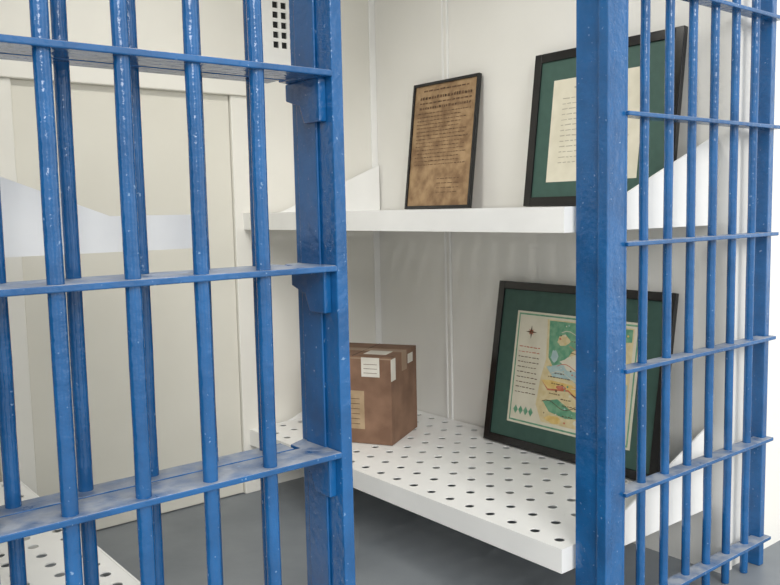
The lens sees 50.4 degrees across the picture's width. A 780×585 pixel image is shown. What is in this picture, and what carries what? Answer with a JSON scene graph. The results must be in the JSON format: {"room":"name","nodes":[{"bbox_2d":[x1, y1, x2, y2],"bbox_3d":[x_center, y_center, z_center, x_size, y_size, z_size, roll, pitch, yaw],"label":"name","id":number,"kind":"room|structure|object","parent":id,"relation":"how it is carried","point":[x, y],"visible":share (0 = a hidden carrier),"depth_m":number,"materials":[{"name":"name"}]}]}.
{"room":"prison interior","nodes":[
{"label":"prison interior","id":0,"kind":"room"},
{"bbox_2d":[0,0,377,529],"bbox_3d":[-1.058,-0.371,3.332,2.640,2.620,0.060,-6,7,-39],"label":"wall","id":1,"kind":"structure","parent":0,"point":[159,22],"depth_m":3.77,"materials":[{"name":"beige paint"}]},
{"bbox_2d":[10,79,243,538],"bbox_3d":[-1.017,0.061,3.352,0.876,1.745,0.012,-6,7,-39],"label":"door","id":2,"kind":"structure","parent":1,"relation":"in","point":[163,113],"depth_m":3.34,"materials":[{"name":"beige paint"}]},
{"bbox_2d":[0,59,260,548],"bbox_3d":[-1.009,0.015,3.336,1.120,1.850,0.045,-6,7,-39],"label":"trim","id":3,"kind":"structure","parent":1,"relation":"attached to","point":[235,91],"depth_m":3.33,"materials":[{"name":"beige paint"}]},
{"bbox_2d":[261,0,290,64],"bbox_3d":[-0.476,-1.208,3.689,0.250,0.380,0.012,-6,7,-39],"label":"air vent","id":4,"kind":"object","parent":1,"relation":"in","point":[275,13],"visible":0.56,"depth_m":3.67,"materials":[{"name":"white metal"}]},
{"bbox_2d":[368,0,381,343],"bbox_3d":[-0.071,-0.466,4.082,0.035,2.620,0.008,-6,7,-39],"label":"trim","id":5,"kind":"structure","parent":1,"relation":"attached to","point":[371,8],"depth_m":4.05,"materials":[{"name":"white paint"}]},
{"bbox_2d":[0,461,779,584],"bbox_3d":[-0.201,1.006,2.857,3.200,0.060,2.090,-6,7,-39],"label":"floor","id":6,"kind":"structure","parent":0,"point":[395,545],"depth_m":3.04,"materials":[{"name":"grey paint"}]},
{"bbox_2d":[0,0,355,584],"bbox_3d":[-0.653,-0.172,1.260,1.347,2.620,0.155,-6,7,-39],"label":"panel","id":7,"kind":"object","parent":6,"relation":"on","point":[314,89],"visible":0.99,"depth_m":1.50,"materials":[{"name":"blue metal"}]},
{"bbox_2d":[0,0,293,584],"bbox_3d":[-0.555,-0.145,1.410,0.847,2.528,0.060,-6,7,-39],"label":"door","id":8,"kind":"structure","parent":7,"relation":"attached to","point":[13,505],"depth_m":1.44,"materials":[{"name":"blue metal"}]},
{"bbox_2d":[575,0,779,584],"bbox_3d":[0.899,-0.327,2.482,0.950,2.620,0.115,-6,7,-39],"label":"panel","id":9,"kind":"object","parent":6,"relation":"on","point":[602,113],"visible":1,"depth_m":2.38,"materials":[{"name":"blue metal"}]},
{"bbox_2d":[374,0,743,572],"bbox_3d":[0.542,-0.411,3.403,0.060,2.620,1.840,-6,7,-39],"label":"wall","id":10,"kind":"structure","parent":0,"point":[500,40],"depth_m":3.46,"materials":[{"name":"beige paint"}]},
{"bbox_2d":[441,0,453,474],"bbox_3d":[0.255,-0.435,3.703,0.008,2.620,0.040,-6,7,-39],"label":"trim","id":11,"kind":"structure","parent":10,"relation":"attached to","point":[444,3],"depth_m":3.74,"materials":[{"name":"white paint"}]},
{"bbox_2d":[243,139,708,232],"bbox_3d":[0.207,-0.392,3.151,0.761,0.290,1.770,-6,7,-39],"label":"bunk","id":12,"kind":"object","parent":10,"relation":"attached to","point":[362,191],"visible":0.71,"depth_m":2.60,"materials":[{"name":"white paint"}]},
{"bbox_2d":[404,73,481,208],"bbox_3d":[0.226,-0.650,3.629,0.088,0.562,0.420,-6,7,-39],"label":"framed document","id":13,"kind":"object","parent":12,"relation":"on","point":[445,113],"visible":0.99,"depth_m":3.61,"materials":[{"name":"brown paper"}]},
{"bbox_2d":[523,25,687,206],"bbox_3d":[0.750,-0.606,2.975,0.098,0.582,0.640,-6,7,-39],"label":"framed piece","id":14,"kind":"object","parent":12,"relation":"on","point":[550,180],"visible":0.4,"depth_m":3.07,"materials":[{"name":"green paper"}]},
{"bbox_2d":[250,410,703,573],"bbox_3d":[0.223,0.561,3.243,0.771,0.290,1.770,-6,7,-39],"label":"bunk","id":15,"kind":"object","parent":10,"relation":"attached to","point":[541,548],"visible":0.62,"depth_m":2.85,"materials":[{"name":"white paint"}]},
{"bbox_2d":[349,343,416,445],"bbox_3d":[-0.097,0.425,3.564,0.343,0.366,0.314,1,6,21],"label":"cardboard box","id":16,"kind":"object","parent":15,"relation":"on","point":[383,382],"visible":0.7,"depth_m":3.41,"materials":[{"name":"brown cardboard"}]},
{"bbox_2d":[483,280,678,479],"bbox_3d":[0.689,0.305,3.142,0.128,0.654,0.820,-6,7,-39],"label":"framed map","id":17,"kind":"object","parent":15,"relation":"on","point":[531,406],"visible":0.51,"depth_m":3.22,"materials":[{"name":"black paint"}]},
{"bbox_2d":[732,0,779,565],"bbox_3d":[1.737,-0.420,3.237,1.590,2.620,0.060,-6,7,-39],"label":"wall","id":18,"kind":"structure","parent":0,"point":[772,470],"depth_m":2.86,"materials":[{"name":"beige paint"}]},
{"bbox_3d":[-1.462,-0.208,1.791,0.060,2.620,1.840,-6,7,-39],"label":"wall","id":19,"kind":"structure","parent":0,"visible":0},
{"bbox_2d":[0,481,139,584],"bbox_3d":[-1.176,0.694,2.207,0.757,0.290,1.570,-6,7,-39],"label":"bunk","id":20,"kind":"object","parent":19,"relation":"attached to","point":[50,544],"visible":0.35,"depth_m":2.31,"materials":[{"name":"white paint"}]},
{"bbox_2d":[0,177,191,256],"bbox_3d":[-1.196,-0.259,2.112,0.757,0.290,1.570,-6,7,-39],"label":"bunk","id":21,"kind":"object","parent":19,"relation":"attached to","point":[99,232],"visible":0.63,"depth_m":1.60,"materials":[{"name":"white paint"}]}
]}

